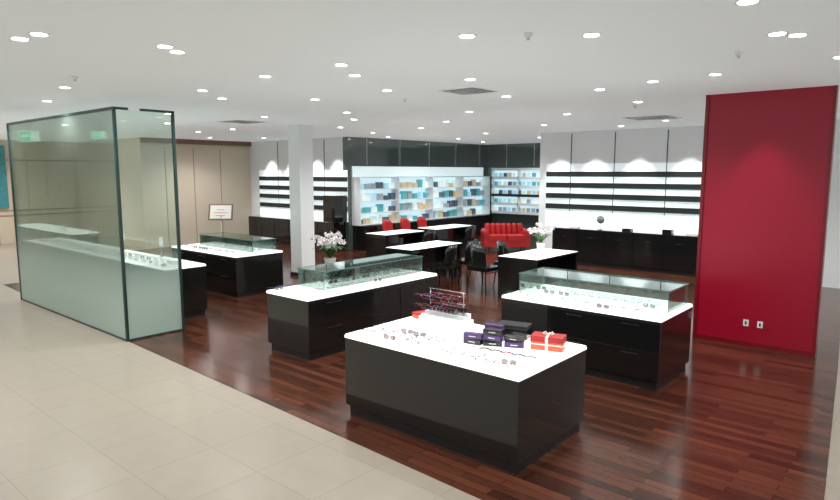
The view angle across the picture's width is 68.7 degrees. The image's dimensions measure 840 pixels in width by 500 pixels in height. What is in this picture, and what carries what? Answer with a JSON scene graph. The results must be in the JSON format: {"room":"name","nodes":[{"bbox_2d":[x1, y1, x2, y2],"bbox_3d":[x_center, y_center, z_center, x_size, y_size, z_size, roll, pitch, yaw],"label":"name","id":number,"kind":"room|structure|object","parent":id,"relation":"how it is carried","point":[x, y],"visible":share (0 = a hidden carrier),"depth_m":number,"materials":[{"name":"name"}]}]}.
{"room":"shop","nodes":[
{"label":"shop","id":0,"kind":"room"},
{"bbox_2d":[0,140,15,243],"bbox_3d":[-14.472,-1.537,17.007,0.200,3.170,17.000,6,9,40],"label":"wall","id":1,"kind":"structure","parent":0,"point":[7,227],"depth_m":18.95,"materials":[{"name":"beige paint"}]},
{"bbox_2d":[0,145,8,207],"bbox_3d":[-12.968,-2.190,18.458,0.045,1.900,0.970,6,9,40],"label":"wall art","id":2,"kind":"object","parent":1,"relation":"attached to","point":[4,198],"visible":1,"depth_m":18.75},
{"bbox_2d":[0,159,13,243],"bbox_3d":[-15.628,-1.213,15.523,0.020,2.900,13.200,6,9,40],"label":"trim","id":3,"kind":"structure","parent":1,"relation":"attached to","point":[5,159],"depth_m":18.91,"materials":[{"name":"beige"}]},
{"bbox_2d":[117,137,251,248],"bbox_3d":[-8.414,-1.960,20.343,4.600,3.170,3.600,6,9,40],"label":"wall","id":4,"kind":"structure","parent":0,"point":[208,171],"depth_m":18.46,"materials":[{"name":"beige paint"}]},
{"bbox_2d":[249,137,342,219],"bbox_3d":[-3.877,-1.784,18.958,4.700,3.170,0.200,6,9,40],"label":"wall","id":5,"kind":"structure","parent":0,"point":[263,154],"depth_m":19.09,"materials":[{"name":"white paint"}]},
{"bbox_2d":[258,140,347,221],"bbox_3d":[-3.642,-2.106,18.513,4.180,2.320,0.099,6,9,40],"label":"wall display","id":6,"kind":"object","parent":5,"relation":"attached to","point":[274,197],"visible":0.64,"depth_m":19.02,"materials":[{"name":"white lacquer"},{"name":"black lacquer"}]},
{"bbox_2d":[288,124,314,275],"bbox_3d":[-2.507,-1.034,13.038,0.400,3.170,0.400,6,9,40],"label":"wall column","id":7,"kind":"structure","parent":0,"point":[300,147],"depth_m":12.90,"materials":[{"name":"white paint"}]},
{"bbox_2d":[343,137,485,249],"bbox_3d":[0.099,-1.893,19.817,0.200,3.170,6.700,6,9,40],"label":"wall","id":8,"kind":"structure","parent":0,"point":[380,152],"depth_m":18.60,"materials":[{"name":"black glass"}]},
{"bbox_2d":[0,0,839,144],"bbox_3d":[-2.312,-2.507,11.658,29.000,0.100,25.000,6,9,40],"label":"ceiling","id":9,"kind":"structure","parent":0,"point":[412,49],"depth_m":5.39,"materials":[{"name":"white paint"}]},
{"bbox_2d":[8,36,30,40],"bbox_3d":[-2.924,-1.543,4.493,0.140,0.009,0.140,6,9,40],"label":"recessed light","id":10,"kind":"object","parent":9,"relation":"in","point":[19,38],"visible":1,"depth_m":4.46,"materials":[{"name":"white"}]},
{"bbox_2d":[27,31,50,36],"bbox_3d":[-2.693,-1.525,4.349,0.140,0.009,0.140,6,9,40],"label":"recessed light","id":11,"kind":"object","parent":9,"relation":"in","point":[41,34],"visible":1,"depth_m":4.33,"materials":[{"name":"white"}]},
{"bbox_2d":[155,44,173,48],"bbox_3d":[-1.981,-1.579,4.775,0.140,0.009,0.140,6,9,40],"label":"recessed light","id":12,"kind":"object","parent":9,"relation":"in","point":[165,46],"visible":1,"depth_m":4.75,"materials":[{"name":"white"}]},
{"bbox_2d":[168,50,185,53],"bbox_3d":[-1.968,-1.606,4.987,0.140,0.009,0.140,6,9,40],"label":"recessed light","id":13,"kind":"object","parent":9,"relation":"in","point":[170,51],"visible":1,"depth_m":4.96,"materials":[{"name":"white"}]},
{"bbox_2d":[217,119,266,123],"bbox_3d":[-3.428,-2.477,11.899,0.700,0.020,0.700,6,9,40],"label":"ceiling air vent","id":14,"kind":"object","parent":9,"relation":"in","point":[236,120],"depth_m":11.76,"materials":[{"name":"grey metal"}]},
{"bbox_2d":[258,75,271,77],"bbox_3d":[-1.576,-1.767,6.261,0.140,0.009,0.140,6,9,40],"label":"recessed light","id":15,"kind":"object","parent":9,"relation":"in","point":[263,76],"visible":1,"depth_m":6.24,"materials":[{"name":"white"}]},
{"bbox_2d":[333,63,348,65],"bbox_3d":[-0.717,-1.683,5.593,0.140,0.009,0.140,6,9,40],"label":"recessed light","id":16,"kind":"object","parent":9,"relation":"in","point":[335,64],"visible":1,"depth_m":5.56,"materials":[{"name":"white"}]},
{"bbox_2d":[348,74,361,76],"bbox_3d":[-0.656,-1.759,6.196,0.140,0.009,0.140,6,9,40],"label":"recessed light","id":17,"kind":"object","parent":9,"relation":"in","point":[352,75],"visible":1,"depth_m":6.17,"materials":[{"name":"white"}]},
{"bbox_2d":[457,33,476,37],"bbox_3d":[0.338,-1.532,4.406,0.140,0.009,0.140,6,9,40],"label":"recessed light","id":18,"kind":"object","parent":9,"relation":"in","point":[465,35],"visible":1,"depth_m":4.38,"materials":[{"name":"white"}]},
{"bbox_2d":[438,86,498,94],"bbox_3d":[0.581,-1.902,7.365,0.520,0.020,0.520,6,9,40],"label":"ceiling air vent","id":19,"kind":"object","parent":9,"relation":"in","point":[470,90],"depth_m":7.29,"materials":[{"name":"grey metal"}]},
{"bbox_2d":[464,78,476,80],"bbox_3d":[0.529,-1.794,6.467,0.140,0.009,0.140,6,9,40],"label":"recessed light","id":20,"kind":"object","parent":9,"relation":"in","point":[467,79],"visible":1,"depth_m":6.44,"materials":[{"name":"white"}]},
{"bbox_2d":[523,32,532,39],"bbox_3d":[0.762,-1.505,4.334,0.070,0.045,0.070,6,9,40],"label":"sprinkler","id":21,"kind":"object","parent":9,"relation":"attached to","point":[527,35],"depth_m":4.31,"materials":[{"name":"white metal"}]},
{"bbox_2d":[581,32,601,36],"bbox_3d":[1.219,-1.528,4.373,0.140,0.009,0.140,6,9,40],"label":"recessed light","id":22,"kind":"object","parent":9,"relation":"in","point":[591,34],"visible":1,"depth_m":4.35,"materials":[{"name":"white"}]},
{"bbox_2d":[621,114,681,120],"bbox_3d":[4.142,-2.363,11.000,0.800,0.020,0.800,6,9,40],"label":"ceiling air vent","id":23,"kind":"object","parent":9,"relation":"in","point":[650,117],"depth_m":10.87,"materials":[{"name":"grey metal"}]},
{"bbox_2d":[707,73,722,75],"bbox_3d":[2.944,-1.751,6.134,0.140,0.009,0.140,6,9,40],"label":"recessed light","id":24,"kind":"object","parent":9,"relation":"in","point":[710,74],"visible":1,"depth_m":6.11,"materials":[{"name":"white"}]},
{"bbox_2d":[734,51,743,57],"bbox_3d":[2.590,-1.589,4.998,0.070,0.045,0.070,6,9,40],"label":"sprinkler","id":25,"kind":"object","parent":9,"relation":"attached to","point":[738,53],"depth_m":4.98,"materials":[{"name":"white metal"}]},
{"bbox_2d":[734,0,761,4],"bbox_3d":[1.873,-1.419,3.514,0.140,0.009,0.140,6,9,40],"label":"recessed light","id":26,"kind":"object","parent":9,"relation":"in","point":[737,2],"visible":1,"depth_m":3.52,"materials":[{"name":"white"}]},
{"bbox_2d":[766,31,788,35],"bbox_3d":[2.520,-1.523,4.337,0.140,0.009,0.140,6,9,40],"label":"recessed light","id":27,"kind":"object","parent":9,"relation":"in","point":[777,33],"visible":1,"depth_m":4.32,"materials":[{"name":"white"}]},
{"bbox_2d":[786,32,808,37],"bbox_3d":[2.687,-1.528,4.377,0.140,0.009,0.140,6,9,40],"label":"recessed light","id":28,"kind":"object","parent":9,"relation":"in","point":[793,35],"visible":1,"depth_m":4.37,"materials":[{"name":"white"}]},
{"bbox_2d":[0,243,839,499],"bbox_3d":[-2.312,0.737,12.070,29.000,0.100,25.000,6,9,40],"label":"floor","id":29,"kind":"structure","parent":0,"point":[87,413],"depth_m":5.18,"materials":[{"name":"stone"}]},
{"bbox_2d":[3,235,839,499],"bbox_3d":[0.345,0.420,14.161,17.070,0.004,15.330,6,9,40],"label":"floor","id":30,"kind":"structure","parent":0,"point":[739,422],"depth_m":5.68,"materials":[{"name":"brown wood"}]},
{"bbox_2d":[6,106,184,341],"bbox_3d":[-5.118,-0.500,9.470,4.105,3.010,0.805,6,9,40],"label":"glass wall","id":31,"kind":"structure","parent":30,"relation":"on","point":[65,176],"depth_m":8.66,"materials":[{"name":"teal"}]},
{"bbox_2d":[124,249,207,317],"bbox_3d":[-5.740,0.397,11.177,5.900,0.800,0.650,6,9,40],"label":"display counter","id":32,"kind":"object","parent":30,"relation":"on","point":[193,273],"depth_m":9.41,"materials":[{"name":"black"}]},
{"bbox_2d":[123,232,163,257],"bbox_3d":[-5.859,-0.219,11.501,4.320,0.339,0.060,6,9,40],"label":"stands","id":33,"kind":"object","parent":32,"relation":"on","point":[160,238],"visible":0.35,"depth_m":10.14,"materials":[{"name":"silver metal"}]},
{"bbox_2d":[124,251,182,266],"bbox_3d":[-5.788,-0.018,11.070,5.658,0.044,0.376,6,9,40],"label":"display","id":34,"kind":"object","parent":32,"relation":"on","point":[129,254],"visible":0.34,"depth_m":9.73,"materials":[{"name":"silver metal"}]},
{"bbox_2d":[208,204,233,231],"bbox_3d":[-4.308,-0.235,13.332,0.520,1.512,0.318,0,7,-2],"label":"stand","id":35,"kind":"object","parent":30,"relation":"on","point":[220,212],"visible":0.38,"depth_m":13.29,"materials":[{"name":"silver metal"}]},
{"bbox_2d":[172,243,282,296],"bbox_3d":[-3.739,0.336,11.853,2.250,0.750,1.012,6,9,40],"label":"display counter","id":36,"kind":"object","parent":30,"relation":"on","point":[240,273],"depth_m":11.15,"materials":[{"name":"black wood"}]},
{"bbox_2d":[184,244,236,253],"bbox_3d":[-3.957,-0.031,11.569,1.960,0.044,0.179,6,9,40],"label":"display","id":37,"kind":"object","parent":36,"relation":"on","point":[200,247],"visible":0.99,"depth_m":11.55,"materials":[{"name":"pink"}]},
{"bbox_2d":[199,232,275,252],"bbox_3d":[-3.548,-0.160,11.898,1.828,0.221,0.528,6,9,40],"label":"glass showcase","id":38,"kind":"object","parent":36,"relation":"on","point":[240,242],"visible":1,"depth_m":11.70,"materials":[{"name":"teal"}]},
{"bbox_2d":[249,215,345,250],"bbox_3d":[-3.807,-0.542,18.579,4.100,0.800,0.454,6,9,40],"label":"base cabinet","id":39,"kind":"object","parent":30,"relation":"on","point":[278,228],"visible":0.64,"depth_m":18.62,"materials":[{"name":"black wood"}]},
{"bbox_2d":[323,195,346,222],"bbox_3d":[-2.382,-1.159,17.249,0.480,0.740,0.460,6,9,40],"label":"mirror","id":40,"kind":"object","parent":39,"relation":"on","point":[334,206],"visible":1,"depth_m":17.09,"materials":[{"name":"black mirror"}]},
{"bbox_2d":[266,271,436,359],"bbox_3d":[-0.822,0.790,8.279,0.812,0.750,2.370,6,9,40],"label":"display counter","id":41,"kind":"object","parent":30,"relation":"on","point":[311,326],"depth_m":7.55,"materials":[{"name":"black wood"}]},
{"bbox_2d":[269,285,300,293],"bbox_3d":[-1.671,0.479,7.546,0.506,0.044,0.167,6,9,40],"label":"display","id":42,"kind":"object","parent":41,"relation":"on","point":[276,287],"visible":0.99,"depth_m":7.57,"materials":[{"name":"blue"}]},
{"bbox_2d":[293,271,416,295],"bbox_3d":[-0.768,0.414,8.058,0.180,0.044,2.087,6,9,40],"label":"display","id":43,"kind":"object","parent":41,"relation":"on","point":[379,279],"visible":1,"depth_m":7.94,"materials":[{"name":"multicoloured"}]},
{"bbox_2d":[297,253,422,289],"bbox_3d":[-0.788,0.270,8.469,0.577,0.231,1.888,6,9,40],"label":"glass showcase","id":44,"kind":"object","parent":41,"relation":"on","point":[340,273],"visible":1,"depth_m":8.13,"materials":[{"name":"teal"}]},
{"bbox_2d":[311,231,345,263],"bbox_3d":[-1.595,-0.005,11.034,0.704,0.674,0.715,6,9,40],"label":"orchid","id":45,"kind":"object","parent":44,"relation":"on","point":[329,250],"visible":0.99,"depth_m":10.99,"materials":[{"name":"white plant"}]},
{"bbox_2d":[382,219,392,230],"bbox_3d":[-0.812,-0.426,17.403,0.477,0.861,0.460,6,10,40],"label":"chair","id":46,"kind":"object","parent":30,"relation":"on","point":[387,225],"visible":0.41,"depth_m":17.51,"materials":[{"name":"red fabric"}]},
{"bbox_2d":[365,229,424,257],"bbox_3d":[-0.598,-0.075,15.134,0.700,0.740,1.400,6,9,40],"label":"desk","id":47,"kind":"object","parent":30,"relation":"on","point":[376,242],"visible":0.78,"depth_m":14.84,"materials":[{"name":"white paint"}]},
{"bbox_2d":[400,218,410,229],"bbox_3d":[-0.323,-0.498,17.967,0.477,0.861,0.460,6,10,40],"label":"chair","id":48,"kind":"object","parent":30,"relation":"on","point":[404,222],"visible":0.39,"depth_m":18.08,"materials":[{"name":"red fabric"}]},
{"bbox_2d":[416,216,426,229],"bbox_3d":[0.166,-0.570,18.531,0.477,0.861,0.460,6,10,40],"label":"chair","id":49,"kind":"object","parent":30,"relation":"on","point":[421,221],"visible":0.46,"depth_m":18.63,"materials":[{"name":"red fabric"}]},
{"bbox_2d":[353,214,491,250],"bbox_3d":[0.329,-0.634,19.744,0.450,0.690,6.350,6,9,40],"label":"base cabinet","id":50,"kind":"object","parent":30,"relation":"on","point":[359,236],"visible":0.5,"depth_m":19.30,"materials":[{"name":"black paint"}]},
{"bbox_2d":[351,166,489,225],"bbox_3d":[0.288,-1.814,19.631,0.340,1.660,6.390,6,9,40],"label":"shelving","id":51,"kind":"object","parent":50,"relation":"on","point":[393,194],"visible":0.96,"depth_m":19.26,"materials":[{"name":"white paint"},{"name":"glass"}]},
{"bbox_2d":[385,241,462,277],"bbox_3d":[0.103,0.267,12.443,0.700,0.740,1.600,6,9,40],"label":"desk","id":52,"kind":"object","parent":30,"relation":"on","point":[432,251],"visible":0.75,"depth_m":12.53,"materials":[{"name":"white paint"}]},
{"bbox_2d":[423,230,435,241],"bbox_3d":[0.129,-0.059,14.506,0.477,0.861,0.460,7,10,42],"label":"chair","id":53,"kind":"object","parent":30,"relation":"on","point":[430,235],"visible":0.33,"depth_m":14.27,"materials":[{"name":"black leather"}]},
{"bbox_2d":[417,224,470,250],"bbox_3d":[0.706,-0.266,16.639,0.700,0.740,1.600,6,9,40],"label":"desk","id":54,"kind":"object","parent":30,"relation":"on","point":[450,232],"visible":0.5,"depth_m":16.66,"materials":[{"name":"black paint"}]},
{"bbox_2d":[428,244,459,291],"bbox_3d":[0.456,0.308,11.612,0.477,0.861,0.460,4,8,31],"label":"chair","id":55,"kind":"object","parent":30,"relation":"on","point":[449,262],"visible":0.94,"depth_m":11.42,"materials":[{"name":"black leather"}]},
{"bbox_2d":[453,225,477,256],"bbox_3d":[1.172,-0.212,15.710,0.477,0.861,0.460,6,9,40],"label":"chair","id":56,"kind":"object","parent":30,"relation":"on","point":[470,231],"visible":0.74,"depth_m":15.50,"materials":[{"name":"black leather"}]},
{"bbox_2d":[345,316,586,473],"bbox_3d":[0.362,1.153,5.417,1.830,0.750,1.080,6,9,40],"label":"countertop","id":57,"kind":"structure","parent":30,"relation":"on","point":[509,418],"depth_m":4.90,"materials":[{"name":"black"}]},
{"bbox_2d":[361,323,455,348],"bbox_3d":[-0.115,0.744,5.472,0.846,0.040,0.423,6,9,40],"label":"display","id":58,"kind":"object","parent":57,"relation":"on","point":[415,333],"visible":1,"depth_m":5.44,"materials":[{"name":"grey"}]},
{"bbox_2d":[412,310,424,318],"bbox_3d":[0.020,0.646,6.181,0.190,0.060,0.090,-5,9,-33],"label":"glasses case","id":59,"kind":"object","parent":57,"relation":"on","point":[416,314],"visible":0.55,"depth_m":6.13,"materials":[{"name":"orange"}]},
{"bbox_2d":[413,287,475,332],"bbox_3d":[0.197,0.546,5.884,0.665,0.334,0.283,6,9,40],"label":"stand","id":60,"kind":"object","parent":57,"relation":"on","point":[448,317],"visible":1,"depth_m":5.78,"materials":[{"name":"white paint"}]},
{"bbox_2d":[431,344,521,368],"bbox_3d":[0.434,0.822,4.859,0.755,0.040,0.296,6,9,40],"label":"display","id":61,"kind":"object","parent":57,"relation":"on","point":[503,361],"visible":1,"depth_m":4.76,"materials":[{"name":"silver metal"}]},
{"bbox_2d":[463,323,524,348],"bbox_3d":[0.646,0.726,5.238,0.515,0.140,0.254,3,8,23],"label":"cases","id":62,"kind":"object","parent":57,"relation":"on","point":[493,334],"visible":1,"depth_m":5.15,"materials":[{"name":"purple cardboard"}]},
{"bbox_2d":[479,347,536,357],"bbox_3d":[0.699,0.825,4.945,0.503,0.015,0.032,5,9,35],"label":"cords","id":63,"kind":"object","parent":57,"relation":"on","point":[479,347],"visible":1,"depth_m":4.96,"materials":[{"name":"black plastic"}]},
{"bbox_2d":[496,320,531,339],"bbox_3d":[0.834,0.709,5.457,0.286,0.118,0.166,4,8,26],"label":"gift box","id":64,"kind":"object","parent":57,"relation":"on","point":[524,329],"visible":0.72,"depth_m":5.38,"materials":[{"name":"black cardboard"}]},
{"bbox_2d":[530,331,566,352],"bbox_3d":[1.061,0.744,5.078,0.272,0.145,0.162,3,8,23],"label":"gift box","id":65,"kind":"object","parent":57,"relation":"on","point":[545,341],"visible":1,"depth_m":5.02,"materials":[{"name":"orange"}]},
{"bbox_2d":[451,241,481,282],"bbox_3d":[0.943,0.237,12.175,0.460,0.861,0.477,-6,10,-41],"label":"chair","id":66,"kind":"object","parent":30,"relation":"on","point":[466,261],"visible":0.52,"depth_m":11.93,"materials":[{"name":"black leather"}]},
{"bbox_2d":[466,244,497,294],"bbox_3d":[1.174,0.344,11.325,0.477,0.861,0.460,7,10,44],"label":"chair","id":67,"kind":"object","parent":30,"relation":"on","point":[477,252],"visible":0.91,"depth_m":11.34,"materials":[{"name":"black leather"}]},
{"bbox_2d":[493,241,507,285],"bbox_3d":[1.727,0.264,11.963,0.477,0.861,0.460,5,9,33],"label":"chair","id":68,"kind":"object","parent":30,"relation":"on","point":[502,248],"visible":0.41,"depth_m":12.03,"materials":[{"name":"black leather"}]},
{"bbox_2d":[480,223,530,250],"bbox_3d":[2.416,-0.379,17.474,1.320,0.747,0.732,0,7,-2],"label":"sofa","id":69,"kind":"object","parent":30,"relation":"on","point":[514,235],"visible":0.98,"depth_m":17.19,"materials":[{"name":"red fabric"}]},
{"bbox_2d":[497,248,577,297],"bbox_3d":[2.150,0.430,11.154,0.800,0.740,1.500,6,9,40],"label":"desk","id":70,"kind":"object","parent":30,"relation":"on","point":[509,265],"visible":0.71,"depth_m":10.82,"materials":[{"name":"black paint"}]},
{"bbox_2d":[527,222,553,249],"bbox_3d":[2.233,-0.255,11.547,0.494,0.519,0.559,6,9,40],"label":"orchid","id":71,"kind":"object","parent":70,"relation":"on","point":[540,237],"visible":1,"depth_m":11.52,"materials":[{"name":"white plant"}]},
{"bbox_2d":[501,284,692,389],"bbox_3d":[1.995,0.938,7.110,1.880,0.750,0.982,6,9,40],"label":"countertop","id":72,"kind":"structure","parent":30,"relation":"on","point":[647,351],"depth_m":6.56,"materials":[{"name":"black"}]},
{"bbox_2d":[508,290,650,314],"bbox_3d":[1.725,0.567,6.852,1.704,0.044,0.180,6,9,40],"label":"display","id":73,"kind":"object","parent":72,"relation":"on","point":[598,304],"visible":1,"depth_m":6.65,"materials":[{"name":"black"}]},
{"bbox_2d":[518,267,689,312],"bbox_3d":[2.087,0.437,7.154,1.808,0.231,0.628,6,9,40],"label":"glass showcase","id":74,"kind":"object","parent":72,"relation":"on","point":[677,291],"visible":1,"depth_m":7.09,"materials":[{"name":"teal"}]},
{"bbox_2d":[552,226,697,276],"bbox_3d":[5.144,0.048,13.686,4.700,0.860,0.454,6,9,40],"label":"base cabinet","id":75,"kind":"object","parent":30,"relation":"on","point":[655,252],"visible":0.62,"depth_m":13.77,"materials":[{"name":"black wood"}]},
{"bbox_2d":[597,215,604,229],"bbox_3d":[4.219,-0.644,14.369,0.159,0.339,0.159,-2,7,-12],"label":"mirror","id":76,"kind":"object","parent":75,"relation":"on","point":[600,219],"visible":1,"depth_m":14.35,"materials":[{"name":"black paint"}]},
{"bbox_2d":[485,143,539,235],"bbox_3d":[4.263,-2.015,20.778,5.250,3.170,0.200,6,9,40],"label":"wall","id":77,"kind":"structure","parent":0,"point":[519,155],"depth_m":21.43,"materials":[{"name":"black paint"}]},
{"bbox_2d":[366,138,534,165],"bbox_3d":[2.007,-2.936,18.496,4.230,0.770,6.000,6,9,40],"label":"trim","id":78,"kind":"structure","parent":77,"relation":"attached to","point":[366,138],"depth_m":20.75,"materials":[{"name":"silver metal"}]},
{"bbox_2d":[491,168,539,214],"bbox_3d":[4.231,-1.946,20.549,4.310,1.590,0.199,6,9,40],"label":"wall display","id":79,"kind":"object","parent":77,"relation":"attached to","point":[513,190],"visible":0.38,"depth_m":21.29,"materials":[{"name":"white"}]},
{"bbox_2d":[538,119,839,288],"bbox_3d":[8.011,-0.846,11.561,12.950,3.170,0.200,6,9,40],"label":"wall","id":80,"kind":"structure","parent":0,"point":[685,144],"depth_m":13.84,"materials":[{"name":"white paint"}]},
{"bbox_2d":[544,130,701,233],"bbox_3d":[5.108,-1.537,13.790,5.150,2.260,0.099,6,9,40],"label":"wall display","id":81,"kind":"object","parent":80,"relation":"attached to","point":[648,197],"visible":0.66,"depth_m":14.19,"materials":[{"name":"white paint"},{"name":"black lacquer"}]},
{"bbox_2d":[692,85,838,357],"bbox_3d":[4.265,-0.354,7.678,1.395,3.170,0.320,6,9,40],"label":"wall","id":82,"kind":"structure","parent":0,"point":[767,159],"depth_m":7.53,"materials":[{"name":"red paint"}]},
{"bbox_2d":[743,319,748,325],"bbox_3d":[4.119,0.916,7.767,0.061,0.081,0.020,6,9,40],"label":"wall outlet","id":83,"kind":"object","parent":82,"relation":"attached to","point":[746,323],"depth_m":7.76,"materials":[{"name":"white paint"}]},
{"bbox_2d":[757,321,762,327],"bbox_3d":[4.239,0.929,7.664,0.060,0.079,0.020,6,9,40],"label":"wall outlet","id":84,"kind":"object","parent":82,"relation":"attached to","point":[759,324],"depth_m":7.66,"materials":[{"name":"white paint"}]}
]}

